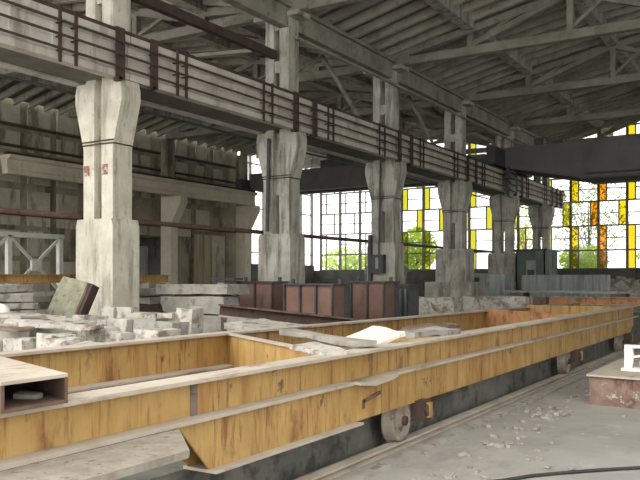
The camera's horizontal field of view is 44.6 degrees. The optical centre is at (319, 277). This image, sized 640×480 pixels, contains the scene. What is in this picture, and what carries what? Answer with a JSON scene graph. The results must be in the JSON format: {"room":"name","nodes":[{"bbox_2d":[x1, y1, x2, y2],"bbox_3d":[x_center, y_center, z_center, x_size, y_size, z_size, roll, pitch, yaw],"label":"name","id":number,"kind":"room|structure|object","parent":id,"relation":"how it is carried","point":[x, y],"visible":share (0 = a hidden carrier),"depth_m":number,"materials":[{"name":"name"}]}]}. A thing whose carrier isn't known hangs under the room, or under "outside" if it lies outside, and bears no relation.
{"room":"factory floor","nodes":[
{"label":"factory floor","id":0,"kind":"room"},
{"bbox_2d":[0,151,83,183],"bbox_3d":[-11.085,-4.425,31.411,0.600,0.850,3.690,0,0,32],"label":"girder","id":1,"kind":"object","parent":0,"point":[12,163],"visible":0.95,"depth_m":31.07,"materials":[{"name":"concrete"}]},
{"bbox_2d":[0,98,236,309],"bbox_3d":[-12.995,-2.900,31.006,0.370,9.000,31.200,0,0,32],"label":"wall","id":2,"kind":"structure","parent":0,"point":[18,192],"depth_m":33.88,"materials":[{"name":"concrete"}]},
{"bbox_2d":[0,142,234,183],"bbox_3d":[-10.743,-5.350,34.200,0.120,0.120,23.000,0,0,32],"label":"pipe","id":3,"kind":"object","parent":2,"relation":"attached to","point":[1,143],"visible":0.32,"depth_m":34.29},
{"bbox_2d":[0,120,235,168],"bbox_3d":[-10.734,-6.200,34.195,0.140,0.140,23.000,0,0,32],"label":"pipe","id":4,"kind":"object","parent":2,"relation":"attached to","point":[1,121],"visible":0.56,"depth_m":34.19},
{"bbox_2d":[191,230,225,283],"bbox_3d":[-5.973,-0.450,42.067,0.140,4.100,2.800,0,0,32],"label":"door","id":5,"kind":"structure","parent":2,"relation":"in","point":[208,249],"depth_m":41.85,"materials":[{"name":"wood"}]},
{"bbox_2d":[237,152,312,265],"bbox_3d":[-2.668,-4.050,47.783,0.180,6.560,8.200,0,0,32],"label":"window","id":6,"kind":"structure","parent":2,"relation":"in","point":[250,163],"depth_m":50.03,"materials":[{"name":"glass"}]},
{"bbox_2d":[251,264,313,282],"bbox_3d":[-2.676,0.400,47.846,0.300,2.400,8.300,0,0,32],"label":"sill","id":7,"kind":"structure","parent":2,"relation":"attached to","point":[309,270],"depth_m":50.44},
{"bbox_2d":[139,235,160,282],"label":"door","id":8,"kind":"structure","parent":0,"point":[153,243],"depth_m":40.38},
{"bbox_2d":[139,246,147,274],"bbox_3d":[-9.105,0.000,38.770,0.060,3.200,1.500,0,0,32],"label":"board","id":9,"kind":"object","parent":8,"relation":"in","point":[143,250],"visible":0.14,"depth_m":39.12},
{"bbox_2d":[0,0,504,168],"bbox_3d":[-3.994,-7.790,30.341,15.400,1.660,39.500,0,0,32],"label":"ceiling","id":10,"kind":"structure","parent":0,"point":[19,92],"depth_m":31.14,"materials":[{"name":"grey concrete"}]},
{"bbox_2d":[293,342,639,479],"bbox_3d":[4.112,1.750,19.661,41.600,0.300,49.800,0,0,32],"label":"floor","id":11,"kind":"structure","parent":0,"point":[585,438],"depth_m":7.41,"materials":[{"name":"concrete"}]},
{"bbox_2d":[11,337,35,350],"bbox_3d":[-3.219,1.131,8.576,0.218,0.956,0.277,0,0,32],"label":"concrete block","id":12,"kind":"object","parent":11,"relation":"on","point":[18,343],"visible":0.24,"depth_m":8.49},
{"bbox_2d":[0,231,63,295],"bbox_3d":[-7.781,0.250,17.878,0.130,2.700,4.700,0,0,32],"label":"lattice frame","id":13,"kind":"object","parent":11,"relation":"on","point":[35,264],"visible":0.58,"depth_m":19.09,"materials":[{"name":"grey paint"}]},
{"bbox_2d":[0,322,87,339],"bbox_3d":[-3.688,1.081,9.846,1.217,1.054,0.920,0,0,32],"label":"concrete block","id":14,"kind":"object","parent":11,"relation":"on","point":[33,333],"visible":0.06,"depth_m":9.34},
{"bbox_2d":[36,333,75,348],"bbox_3d":[-2.890,1.102,8.467,0.382,1.016,0.346,0,0,32],"label":"concrete block","id":15,"kind":"object","parent":11,"relation":"on","point":[40,338],"visible":0.22,"depth_m":8.40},
{"bbox_2d":[45,336,82,347],"bbox_3d":[-2.690,1.112,8.192,0.275,0.985,0.367,0,0,32],"label":"concrete block","id":16,"kind":"object","parent":11,"relation":"on","point":[49,342],"visible":0.18,"depth_m":8.10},
{"bbox_2d":[86,325,119,342],"bbox_3d":[-2.545,1.081,9.200,0.333,1.044,0.346,0,0,37],"label":"concrete block","id":17,"kind":"object","parent":11,"relation":"on","point":[96,335],"visible":0.1,"depth_m":9.05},
{"bbox_2d":[0,318,103,330],"bbox_3d":[-3.150,0.543,9.095,1.295,0.116,0.238,0,0,17],"label":"concrete slab","id":18,"kind":"object","parent":17,"relation":"on","point":[7,322],"visible":0.97,"depth_m":9.01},
{"bbox_2d":[75,0,140,314],"bbox_3d":[-4.144,-2.610,15.230,1.400,8.420,0.700,0,0,32],"label":"concrete column","id":19,"kind":"structure","parent":11,"relation":"on","point":[107,238],"depth_m":14.99,"materials":[{"name":"grey concrete"}]},
{"bbox_2d":[0,0,133,87],"bbox_3d":[-5.733,-4.230,12.685,1.460,1.040,6.000,0,0,32],"label":"girder","id":20,"kind":"object","parent":19,"relation":"attached to","point":[42,39],"visible":1,"depth_m":13.72,"materials":[{"name":"concrete"}]},
{"bbox_2d":[131,0,276,59],"bbox_3d":[-2.606,-5.750,17.806,0.160,0.200,5.480,0,0,32],"label":"tie beam","id":21,"kind":"structure","parent":19,"relation":"attached to","point":[159,6],"depth_m":17.73,"materials":[{"name":"metal"}]},
{"bbox_2d":[127,32,304,134],"bbox_3d":[-2.589,-4.230,17.795,1.460,1.040,6.000,0,0,32],"label":"girder","id":22,"kind":"object","parent":19,"relation":"attached to","point":[169,79],"visible":0.92,"depth_m":17.18,"materials":[{"name":"concrete"}]},
{"bbox_2d":[104,331,134,341],"bbox_3d":[-2.290,1.114,9.011,0.362,1.002,0.331,0,0,39],"label":"concrete block","id":23,"kind":"object","parent":11,"relation":"on","point":[110,336],"visible":0.2,"depth_m":8.91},
{"bbox_2d":[107,317,141,331],"bbox_3d":[-2.608,1.074,10.595,0.424,1.069,0.432,0,0,32],"label":"concrete block","id":24,"kind":"object","parent":11,"relation":"on","point":[125,324],"visible":0.23,"depth_m":10.40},
{"bbox_2d":[139,282,165,287],"bbox_3d":[-4.326,0.859,19.685,0.608,1.492,0.605,0,0,32],"label":"concrete block","id":25,"kind":"object","parent":11,"relation":"on","point":[141,284],"visible":0.16,"depth_m":19.41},
{"bbox_2d":[0,274,170,282],"bbox_3d":[-6.239,0.015,16.577,0.200,0.190,8.700,0,0,32],"label":"beam","id":26,"kind":"structure","parent":25,"relation":"on","point":[4,278],"depth_m":16.96,"materials":[{"name":"paint"}]},
{"bbox_2d":[133,318,172,331],"bbox_3d":[-2.223,1.063,10.388,0.390,1.087,0.383,0,0,24],"label":"concrete block","id":27,"kind":"object","parent":11,"relation":"on","point":[139,323],"visible":0.2,"depth_m":10.25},
{"bbox_2d":[134,328,180,338],"bbox_3d":[-1.866,1.096,8.891,0.417,1.036,0.388,0,0,32],"label":"concrete block","id":28,"kind":"object","parent":11,"relation":"on","point":[155,332],"visible":0.2,"depth_m":8.78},
{"bbox_2d":[154,321,189,334],"bbox_3d":[-1.936,1.080,10.059,0.370,1.058,0.363,0,0,32],"label":"concrete block","id":29,"kind":"object","parent":11,"relation":"on","point":[184,326],"visible":0.23,"depth_m":9.96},
{"bbox_2d":[161,138,187,283],"bbox_3d":[-7.139,-2.610,38.206,1.300,8.420,0.500,0,0,32],"label":"wall column","id":30,"kind":"structure","parent":11,"relation":"on","point":[172,207],"depth_m":38.17,"materials":[{"name":"concrete"}]},
{"bbox_2d":[80,163,181,195],"bbox_3d":[-8.541,-4.425,35.546,0.600,0.850,5.980,0,0,32],"label":"girder","id":31,"kind":"object","parent":30,"relation":"on","point":[141,182],"visible":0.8,"depth_m":36.54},
{"bbox_2d":[179,179,256,205],"bbox_3d":[-5.342,-4.425,40.746,0.600,0.850,6.190,0,0,32],"label":"girder","id":32,"kind":"object","parent":30,"relation":"on","point":[192,189],"visible":0.9,"depth_m":40.39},
{"bbox_2d":[235,154,485,194],"bbox_3d":[2.314,-5.600,40.022,14.100,2.000,3.400,0,0,32],"label":"crane","id":33,"kind":"object","parent":32,"relation":"on","point":[332,176],"visible":0.33,"depth_m":40.16,"materials":[{"name":"grey paint"}]},
{"bbox_2d":[175,306,203,334],"bbox_3d":[-1.855,1.008,10.954,0.384,1.210,0.331,0,0,32],"label":"concrete block","id":34,"kind":"object","parent":11,"relation":"on","point":[194,315],"visible":0.33,"depth_m":10.83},
{"bbox_2d":[236,155,259,280],"bbox_3d":[-3.995,-2.610,43.316,1.300,8.420,0.500,0,0,32],"label":"wall column","id":35,"kind":"structure","parent":11,"relation":"on","point":[246,216],"depth_m":43.27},
{"bbox_2d":[235,277,289,310],"bbox_3d":[-1.229,0.790,16.782,1.020,1.620,0.640,0,0,32],"label":"metal container","id":36,"kind":"object","parent":11,"relation":"on","point":[262,294],"depth_m":16.52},
{"bbox_2d":[254,9,309,282],"bbox_3d":[-1.021,-2.610,20.306,1.400,8.420,0.780,0,0,32],"label":"concrete column","id":37,"kind":"structure","parent":11,"relation":"on","point":[281,153],"depth_m":20.12,"materials":[{"name":"concrete"}]},
{"bbox_2d":[0,7,255,77],"bbox_3d":[-7.465,-7.505,24.317,14.800,1.370,0.380,0,0,32],"label":"roof truss","id":38,"kind":"object","parent":37,"relation":"on","point":[233,17],"visible":0.26,"depth_m":22.00,"materials":[{"name":"concrete"}]},
{"bbox_2d":[221,0,291,27],"bbox_3d":[-2.351,-6.720,17.649,0.400,0.600,5.960,0,0,32],"label":"beam","id":39,"kind":"structure","parent":37,"relation":"attached to","point":[273,12],"depth_m":19.25,"materials":[{"name":"concrete"}]},
{"bbox_2d":[287,0,365,12],"bbox_3d":[9.144,-7.830,14.099,23.800,2.020,0.380,0,0,32],"label":"roof truss","id":40,"kind":"object","parent":37,"relation":"on","point":[308,6],"visible":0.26,"depth_m":19.69,"materials":[{"name":"concrete"}]},
{"bbox_2d":[299,55,360,116],"bbox_3d":[0.069,-5.750,23.204,0.090,1.776,5.448,0,0,32],"label":"brace","id":41,"kind":"object","parent":37,"relation":"attached to","point":[320,57],"visible":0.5,"depth_m":23.68,"materials":[{"name":"concrete"}]},
{"bbox_2d":[295,13,399,87],"bbox_3d":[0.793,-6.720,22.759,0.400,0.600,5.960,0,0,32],"label":"beam","id":42,"kind":"structure","parent":37,"relation":"attached to","point":[317,31],"depth_m":22.47,"materials":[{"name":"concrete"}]},
{"bbox_2d":[281,279,350,317],"bbox_3d":[-0.065,0.810,15.391,1.220,1.580,0.690,0,0,32],"label":"metal container","id":43,"kind":"object","parent":11,"relation":"on","point":[330,299],"depth_m":15.15,"materials":[{"name":"metal"}]},
{"bbox_2d":[0,313,639,479],"bbox_3d":[3.661,1.425,14.185,1.770,0.350,32.000,0,0,32],"label":"kerb","id":44,"kind":"object","parent":11,"relation":"on","point":[291,464],"visible":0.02,"depth_m":7.12,"materials":[{"name":"concrete"}]},
{"bbox_2d":[348,277,399,318],"bbox_3d":[1.212,0.790,17.218,0.920,1.620,0.740,0,0,32],"label":"container","id":45,"kind":"object","parent":11,"relation":"on","point":[368,299],"depth_m":17.00,"materials":[{"name":"metal"}]},
{"bbox_2d":[363,64,408,283],"bbox_3d":[2.143,-2.610,25.451,1.400,8.420,0.700,0,0,32],"label":"concrete column","id":46,"kind":"structure","parent":11,"relation":"on","point":[385,95],"depth_m":25.23,"materials":[{"name":"concrete"}]},
{"bbox_2d":[68,58,362,118],"bbox_3d":[-4.321,-7.505,29.427,14.800,1.370,0.380,0,0,32],"label":"roof truss","id":47,"kind":"object","parent":46,"relation":"on","point":[315,73],"visible":0.27,"depth_m":26.99,"materials":[{"name":"concrete"}]},
{"bbox_2d":[299,95,404,163],"bbox_3d":[0.554,-4.230,22.906,1.460,1.040,6.000,0,0,32],"label":"girder","id":48,"kind":"object","parent":46,"relation":"attached to","point":[328,129],"visible":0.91,"depth_m":22.49,"materials":[{"name":"concrete"}]},
{"bbox_2d":[368,163,385,280],"bbox_3d":[1.823,-1.701,25.120,0.580,4.001,0.300,0,0,32],"label":"switch box","id":49,"kind":"object","parent":46,"relation":"attached to","point":[376,263],"visible":0.95,"depth_m":25.07,"materials":[{"name":"metal"}]},
{"bbox_2d":[372,132,471,182],"bbox_3d":[3.698,-4.230,28.016,1.460,1.040,6.000,0,0,32],"label":"girder","id":50,"kind":"object","parent":46,"relation":"attached to","point":[423,159],"visible":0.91,"depth_m":27.73,"materials":[{"name":"concrete"}]},
{"bbox_2d":[399,67,463,111],"bbox_3d":[3.937,-6.720,27.869,0.400,0.600,5.960,0,0,32],"label":"beam","id":51,"kind":"structure","parent":46,"relation":"attached to","point":[413,80],"depth_m":27.65,"materials":[{"name":"concrete"}]},
{"bbox_2d":[391,0,639,66],"bbox_3d":[12.288,-7.830,19.210,23.800,2.020,0.380,0,0,32],"label":"roof truss","id":52,"kind":"object","parent":46,"relation":"on","point":[500,23],"visible":0.8,"depth_m":23.15,"materials":[{"name":"concrete"}]},
{"bbox_2d":[399,284,421,316],"bbox_3d":[1.989,0.875,18.501,0.600,1.450,0.700,0,0,32],"label":"container","id":53,"kind":"object","parent":11,"relation":"on","point":[408,293],"visible":0.32,"depth_m":18.18,"materials":[{"name":"metal"}]},
{"bbox_2d":[419,296,461,314],"bbox_3d":[3.110,1.067,21.091,1.355,1.132,0.651,0,0,32],"label":"concrete block","id":54,"kind":"object","parent":11,"relation":"on","point":[427,305],"visible":0.29,"depth_m":20.77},
{"bbox_2d":[425,100,484,311],"bbox_3d":[5.287,-2.610,30.561,1.900,8.420,1.500,0,0,32],"label":"concrete column","id":55,"kind":"structure","parent":11,"relation":"on","point":[454,263],"depth_m":30.27,"materials":[{"name":"concrete"}]},
{"bbox_2d":[0,207,504,252],"bbox_3d":[1.664,-1.230,26.274,0.110,0.110,37.500,0,0,32],"label":"pipe","id":56,"kind":"object","parent":55,"relation":"on","point":[2,209],"visible":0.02,"depth_m":18.41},
{"bbox_2d":[0,74,527,208],"bbox_3d":[1.693,-3.730,26.608,0.060,0.082,37.501,0,0,32],"label":"beam","id":57,"kind":"structure","parent":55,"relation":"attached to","point":[1,75],"depth_m":18.63,"materials":[{"name":"concrete"}]},
{"bbox_2d":[165,92,435,139],"bbox_3d":[-1.177,-7.505,34.538,14.800,1.370,0.380,0,0,32],"label":"roof truss","id":58,"kind":"object","parent":55,"relation":"on","point":[182,132],"visible":0.31,"depth_m":33.44,"materials":[{"name":"concrete"}]},
{"bbox_2d":[443,157,519,195],"bbox_3d":[6.842,-4.230,33.127,1.460,1.040,6.000,0,0,32],"label":"girder","id":59,"kind":"object","parent":55,"relation":"attached to","point":[487,179],"visible":0.62,"depth_m":32.51,"materials":[{"name":"concrete"}]},
{"bbox_2d":[486,136,639,197],"bbox_3d":[18.439,-4.700,28.693,23.660,2.400,5.400,0,0,32],"label":"crane","id":60,"kind":"object","parent":59,"relation":"on","point":[613,160],"visible":0.98,"depth_m":32.31,"materials":[{"name":"grey paint"}]},
{"bbox_2d":[466,102,512,135],"bbox_3d":[7.081,-6.720,32.980,0.400,0.600,5.960,0,0,32],"label":"beam","id":61,"kind":"structure","parent":55,"relation":"attached to","point":[477,113],"depth_m":32.84,"materials":[{"name":"concrete"}]},
{"bbox_2d":[460,35,639,101],"bbox_3d":[15.431,-7.830,24.320,23.800,2.020,0.380,0,0,32],"label":"roof truss","id":62,"kind":"object","parent":55,"relation":"on","point":[558,67],"visible":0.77,"depth_m":28.30,"materials":[{"name":"concrete"}]},
{"bbox_2d":[296,342,639,479],"bbox_3d":[7.462,1.570,18.304,0.140,0.060,43.000,0,0,32],"label":"rail","id":63,"kind":"object","parent":11,"relation":"on","point":[338,469],"visible":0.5,"depth_m":8.04,"materials":[{"name":"metal"}]},
{"bbox_2d":[0,302,638,473],"bbox_3d":[2.838,1.091,12.930,2.665,0.947,22.600,0,0,32],"label":"frame","id":64,"kind":"object","parent":63,"relation":"on","point":[236,398],"visible":0.98,"depth_m":6.81,"materials":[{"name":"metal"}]},
{"bbox_2d":[0,356,67,413],"bbox_3d":[-1.743,0.544,4.191,0.358,0.145,1.404,0,0,-39],"label":"box section","id":65,"kind":"object","parent":64,"relation":"on","point":[15,376],"visible":1,"depth_m":3.85,"materials":[{"name":"metal"}]},
{"bbox_2d":[289,342,346,355],"bbox_3d":[-0.031,0.596,6.529,0.252,0.072,0.639,0,0,-25],"label":"concrete slab","id":66,"kind":"object","parent":64,"relation":"on","point":[311,348],"visible":0.98,"depth_m":6.40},
{"bbox_2d":[279,329,376,346],"bbox_3d":[0.031,0.585,7.637,0.210,0.071,1.758,0,0,-26],"label":"concrete slab","id":67,"kind":"object","parent":64,"relation":"on","point":[324,338],"visible":1,"depth_m":7.37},
{"bbox_2d":[346,326,405,348],"bbox_3d":[0.508,0.583,7.603,0.424,0.200,0.510,0,0,-34],"label":"slab","id":68,"kind":"object","parent":64,"relation":"on","point":[383,335],"visible":0.6,"depth_m":7.57,"materials":[{"name":"paint"}]},
{"bbox_2d":[401,326,460,337],"bbox_3d":[1.131,0.584,8.414,0.376,0.082,0.968,0,0,40],"label":"concrete slab","id":69,"kind":"object","parent":64,"relation":"on","point":[434,330],"visible":0.78,"depth_m":8.30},
{"bbox_2d":[402,323,460,330],"bbox_3d":[1.338,0.592,9.273,0.422,0.078,1.010,0,0,26],"label":"concrete slab","id":70,"kind":"object","parent":64,"relation":"on","point":[424,325],"visible":0.63,"depth_m":9.26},
{"bbox_2d":[339,349,639,479],"bbox_3d":[7.667,1.585,18.178,0.130,0.030,43.000,0,0,32],"label":"edging","id":71,"kind":"object","parent":11,"relation":"on","point":[366,473],"visible":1,"depth_m":7.91,"materials":[{"name":"grey concrete"}]},
{"bbox_2d":[479,274,510,295],"bbox_3d":[6.944,0.723,30.943,1.075,1.778,0.975,0,0,32],"label":"container","id":72,"kind":"object","parent":11,"relation":"on","point":[495,284],"visible":0.41,"depth_m":30.54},
{"bbox_2d":[463,295,532,310],"bbox_3d":[5.056,1.065,22.234,1.928,1.129,0.667,0,0,32],"label":"concrete block","id":73,"kind":"object","parent":11,"relation":"on","point":[471,303],"visible":0.38,"depth_m":22.01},
{"bbox_2d":[479,126,520,289],"bbox_3d":[8.431,-2.610,35.671,1.900,8.420,1.500,0,0,32],"label":"concrete column","id":74,"kind":"structure","parent":11,"relation":"on","point":[504,209],"depth_m":35.41,"materials":[{"name":"concrete"}]},
{"bbox_2d":[240,117,487,155],"bbox_3d":[1.967,-7.505,39.648,14.800,1.370,0.380,0,0,32],"label":"roof truss","id":75,"kind":"object","parent":74,"relation":"on","point":[471,128],"visible":0.21,"depth_m":37.67,"materials":[{"name":"concrete"}]},
{"bbox_2d":[494,175,554,205],"bbox_3d":[9.986,-4.230,38.237,1.460,1.040,6.000,0,0,32],"label":"girder","id":76,"kind":"object","parent":74,"relation":"attached to","point":[531,192],"visible":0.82,"depth_m":38.04,"materials":[{"name":"concrete"}]},
{"bbox_2d":[514,128,548,145],"bbox_3d":[10.225,-6.720,38.090,0.400,0.600,5.960,0,0,32],"label":"beam","id":77,"kind":"structure","parent":74,"relation":"attached to","point":[524,137],"depth_m":37.22,"materials":[{"name":"concrete"}]},
{"bbox_2d":[509,82,639,127],"bbox_3d":[18.575,-7.830,29.430,23.800,2.020,0.380,0,0,32],"label":"roof truss","id":78,"kind":"object","parent":74,"relation":"on","point":[606,95],"visible":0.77,"depth_m":33.75,"materials":[{"name":"concrete"}]},
{"bbox_2d":[410,383,626,479],"bbox_3d":[4.522,1.584,9.738,3.288,0.070,12.742,0,0,32],"label":"debris","id":79,"kind":"object","parent":11,"relation":"on","point":[448,475],"visible":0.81,"depth_m":7.96,"materials":[{"name":"grey concrete"}]},
{"bbox_2d":[509,293,529,296],"bbox_3d":[7.120,1.062,27.790,0.516,1.090,0.810,0,0,32],"label":"concrete block","id":80,"kind":"object","parent":11,"relation":"on","point":[510,294],"visible":0.12,"depth_m":27.51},
{"bbox_2d":[503,290,636,293],"bbox_3d":[8.566,0.483,26.900,4.310,0.097,1.007,0,0,32],"label":"plate","id":81,"kind":"object","parent":80,"relation":"on","point":[504,291],"visible":1,"depth_m":26.37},
{"bbox_2d":[513,249,559,289],"bbox_3d":[9.486,0.185,34.083,1.440,2.830,2.200,0,0,32],"label":"booth","id":82,"kind":"object","parent":11,"relation":"on","point":[528,261],"visible":0.5,"depth_m":33.30,"materials":[{"name":"grey paint"}]},
{"bbox_2d":[528,176,554,248],"bbox_3d":[11.575,-2.610,40.782,1.900,8.420,1.500,0,0,32],"label":"concrete column","id":83,"kind":"structure","parent":11,"relation":"on","point":[541,217],"depth_m":40.64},
{"bbox_2d":[303,136,520,168],"bbox_3d":[5.111,-7.505,44.759,14.800,1.370,0.380,0,0,32],"label":"roof truss","id":84,"kind":"object","parent":83,"relation":"on","point":[312,163],"visible":0.2,"depth_m":42.76,"materials":[{"name":"concrete"}]},
{"bbox_2d":[546,116,639,143],"bbox_3d":[21.719,-7.830,34.541,23.800,2.020,0.380,0,0,32],"label":"roof truss","id":85,"kind":"object","parent":83,"relation":"on","point":[619,123],"visible":0.7,"depth_m":39.00,"materials":[{"name":"concrete"}]},
{"bbox_2d":[522,274,609,305],"bbox_3d":[9.443,0.720,30.082,3.360,1.760,0.180,0,0,32],"label":"fence","id":86,"kind":"object","parent":11,"relation":"on","point":[565,282],"visible":0.36,"depth_m":29.94,"materials":[{"name":"metal"}]},
{"bbox_2d":[494,466,639,479],"bbox_3d":[2.064,1.584,6.292,2.341,0.028,0.194,0,0,-14],"label":"cable","id":87,"kind":"object","parent":11,"relation":"on","point":[629,467],"visible":1,"depth_m":6.35,"materials":[{"name":"black rubber"}]},
{"bbox_2d":[586,358,639,408],"bbox_3d":[5.116,1.407,9.938,2.900,0.385,2.570,0,0,32],"label":"platform","id":88,"kind":"object","parent":11,"relation":"on","point":[611,386],"visible":1,"depth_m":9.73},
{"bbox_2d":[621,344,639,371],"bbox_3d":[4.306,1.048,10.148,0.700,0.335,0.240,0,0,32],"label":"letter","id":89,"kind":"object","parent":88,"relation":"on","point":[629,356],"visible":1,"depth_m":10.24,"materials":[{"name":"paint"}]},
{"bbox_2d":[610,276,639,312],"bbox_3d":[11.551,0.822,30.211,1.984,1.790,1.836,0,0,32],"label":"rubble","id":90,"kind":"object","parent":11,"relation":"on","point":[620,283],"visible":0.14,"depth_m":29.64,"materials":[{"name":"grey concrete"}]},
{"bbox_3d":[-0.596,1.211,11.047,1.260,0.870,1.367,0,0,32],"label":"concrete slab","id":91,"kind":"object","parent":11,"relation":"on","visible":0},
{"bbox_2d":[224,318,296,329],"bbox_3d":[-0.708,0.697,10.876,0.712,0.211,1.220,0,0,-42],"label":"concrete slab","id":92,"kind":"object","parent":91,"relation":"on","point":[262,322],"visible":0.42,"depth_m":10.99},
{"bbox_3d":[-6.001,1.536,11.945,1.130,0.147,3.508,0,0,32],"label":"floor slab","id":93,"kind":"structure","parent":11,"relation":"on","visible":0},
{"bbox_3d":[-6.006,1.378,12.133,1.193,0.171,3.510,0,0,32],"label":"floor slab","id":94,"kind":"structure","parent":93,"relation":"on","visible":0},
{"bbox_3d":[-6.145,1.224,11.812,1.204,0.135,3.212,0,0,32],"label":"floor slab","id":95,"kind":"structure","parent":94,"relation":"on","visible":0},
{"bbox_3d":[-6.005,1.078,11.861,1.117,0.168,3.061,0,0,32],"label":"floor slab","id":96,"kind":"structure","parent":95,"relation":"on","visible":0},
{"bbox_3d":[-6.150,0.916,11.780,1.194,0.151,3.515,0,0,32],"label":"floor slab","id":97,"kind":"structure","parent":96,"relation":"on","visible":0},
{"bbox_3d":[-5.896,0.762,12.096,1.180,0.146,3.329,0,0,32],"label":"floor slab","id":98,"kind":"structure","parent":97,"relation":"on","visible":0},
{"bbox_2d":[10,309,49,313],"bbox_3d":[-5.896,0.610,12.111,1.173,0.158,3.320,0,0,32],"label":"concrete slab","id":99,"kind":"object","parent":98,"relation":"on","point":[42,311],"depth_m":13.01,"materials":[{"name":"concrete"}]},
{"bbox_2d":[0,302,37,308],"bbox_3d":[-6.079,0.463,11.872,1.121,0.124,3.459,0,0,32],"label":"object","id":100,"kind":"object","parent":99,"relation":"on","point":[12,305],"depth_m":12.85,"materials":[{"name":"concrete"}]},
{"bbox_2d":[0,292,32,301],"bbox_3d":[-6.066,0.318,11.880,1.181,0.158,3.247,0,0,32],"label":"concrete slab","id":101,"kind":"object","parent":100,"relation":"on","point":[5,296],"depth_m":12.73,"materials":[{"name":"concrete"}]},
{"bbox_3d":[-2.348,1.353,15.652,1.612,0.506,0.514,0,0,32],"label":"beam","id":102,"kind":"structure","parent":11,"relation":"on","visible":0},
{"bbox_2d":[203,314,226,332],"bbox_3d":[-2.463,0.915,15.610,1.675,0.395,0.535,0,0,32],"label":"beam","id":103,"kind":"structure","parent":102,"relation":"on","point":[212,322],"depth_m":15.06,"materials":[{"name":"grey concrete"}]},
{"bbox_2d":[160,296,238,314],"bbox_3d":[-2.399,0.532,15.563,1.620,0.360,0.522,0,0,32],"label":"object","id":104,"kind":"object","parent":103,"relation":"on","point":[169,303],"depth_m":15.29,"materials":[{"name":"grey concrete"}]},
{"bbox_2d":[175,294,230,295],"bbox_3d":[-2.348,0.340,15.650,1.203,0.044,0.303,0,0,32],"label":"concrete block","id":105,"kind":"object","parent":104,"relation":"on","point":[175,294],"visible":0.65,"depth_m":15.47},
{"bbox_2d":[156,284,248,294],"bbox_3d":[-2.366,0.223,15.664,1.868,0.210,0.721,0,0,32],"label":"concrete slab","id":106,"kind":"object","parent":105,"relation":"on","point":[226,289],"depth_m":15.28,"materials":[{"name":"grey concrete"}]},
{"bbox_3d":[-1.576,1.261,2.907,0.230,0.679,1.300,0,0,32],"label":"trestle","id":107,"kind":"object","parent":11,"relation":"on","visible":0},
{"bbox_2d":[0,429,189,479],"bbox_3d":[-1.335,0.900,3.316,0.430,0.040,2.650,0,0,32],"label":"concrete slab","id":108,"kind":"object","parent":107,"relation":"on","point":[120,460],"visible":1,"depth_m":3.74,"materials":[{"name":"concrete"}]},
{"bbox_3d":[-4.518,1.248,13.641,1.065,0.725,0.609,0,0,32],"label":"concrete block","id":109,"kind":"object","parent":11,"relation":"on","visible":0},
{"bbox_2d":[48,276,98,315],"bbox_3d":[-4.392,0.499,13.781,0.860,1.070,0.564,0,0,32],"label":"leaning slab","id":110,"kind":"object","parent":109,"relation":"on","point":[71,296],"visible":0.63,"depth_m":13.73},
{"bbox_3d":[10.845,1.212,22.212,0.507,0.780,0.508,0,0,32],"label":"concrete block","id":111,"kind":"object","parent":11,"relation":"on","visible":0},
{"bbox_2d":[549,296,639,305],"bbox_3d":[10.447,0.700,22.420,7.700,0.240,0.140,0,0,32],"label":"channel","id":112,"kind":"object","parent":111,"relation":"on","point":[622,301],"visible":0.87,"depth_m":23.66,"materials":[{"name":"paint"}]},
{"bbox_3d":[0.848,1.303,13.978,0.516,0.620,0.506,0,0,32],"label":"concrete block","id":113,"kind":"object","parent":11,"relation":"on","visible":0},
{"bbox_2d":[218,304,365,324],"bbox_3d":[-0.312,0.739,13.993,3.023,0.547,0.147,0,0,2],"label":"beam","id":114,"kind":"structure","parent":113,"relation":"on","point":[228,311],"depth_m":14.05,"materials":[{"name":"metal"}]},
{"bbox_2d":[311,0,639,139],"bbox_3d":[12.785,-8.165,20.019,24.000,2.210,39.500,0,0,32],"label":"ceiling","id":115,"kind":"structure","parent":0,"point":[392,27],"depth_m":26.32,"materials":[{"name":"grey concrete"}]},
{"bbox_2d":[314,268,639,296],"bbox_3d":[17.251,0.550,40.636,41.200,2.100,0.300,0,0,32],"label":"wall","id":116,"kind":"structure","parent":0,"point":[320,276],"depth_m":47.25,"materials":[{"name":"concrete"}]},
{"bbox_2d":[320,141,541,269],"bbox_3d":[6.285,-4.950,47.335,14.720,8.980,0.180,0,0,32],"label":"window","id":117,"kind":"structure","parent":116,"relation":"in","point":[521,239],"depth_m":47.42,"materials":[{"name":"glass"}]},
{"bbox_2d":[550,123,639,268],"bbox_3d":[23.073,-4.950,37.008,24.940,8.980,0.180,0,0,32],"label":"window","id":118,"kind":"structure","parent":116,"relation":"in","point":[623,212],"depth_m":41.89,"materials":[{"name":"glass"}]},
{"bbox_3d":[36.036,1.825,68.118,110.000,0.350,66.200,0,0,32],"label":"ground","id":119,"kind":"structure","parent":0,"visible":0},
{"bbox_2d":[323,247,364,269],"bbox_3d":[1.737,-0.259,53.185,3.862,3.828,1.728,0,0,32],"label":"bush","id":120,"kind":"object","parent":119,"relation":"on","point":[332,262],"visible":0.62,"depth_m":52.85,"materials":[{"name":"green plant"}]},
{"bbox_2d":[405,226,437,268],"bbox_3d":[6.090,-0.846,49.780,3.118,5.000,1.784,0,0,32],"label":"bush","id":121,"kind":"object","parent":119,"relation":"on","point":[413,264],"visible":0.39,"depth_m":49.35,"materials":[{"name":"green plant"}]},
{"bbox_2d":[558,244,609,267],"bbox_3d":[14.962,-0.132,44.109,2.932,3.574,1.712,0,0,32],"label":"bush","id":122,"kind":"object","parent":119,"relation":"on","point":[584,256],"visible":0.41,"depth_m":43.77,"materials":[{"name":"green plant"}]},
{"bbox_2d":[552,180,630,260],"bbox_3d":[15.739,-2.344,45.769,4.733,7.994,2.478,0,0,32],"label":"tree","id":123,"kind":"object","parent":119,"relation":"on","point":[587,219],"visible":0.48,"depth_m":45.51,"materials":[{"name":"green plant"}]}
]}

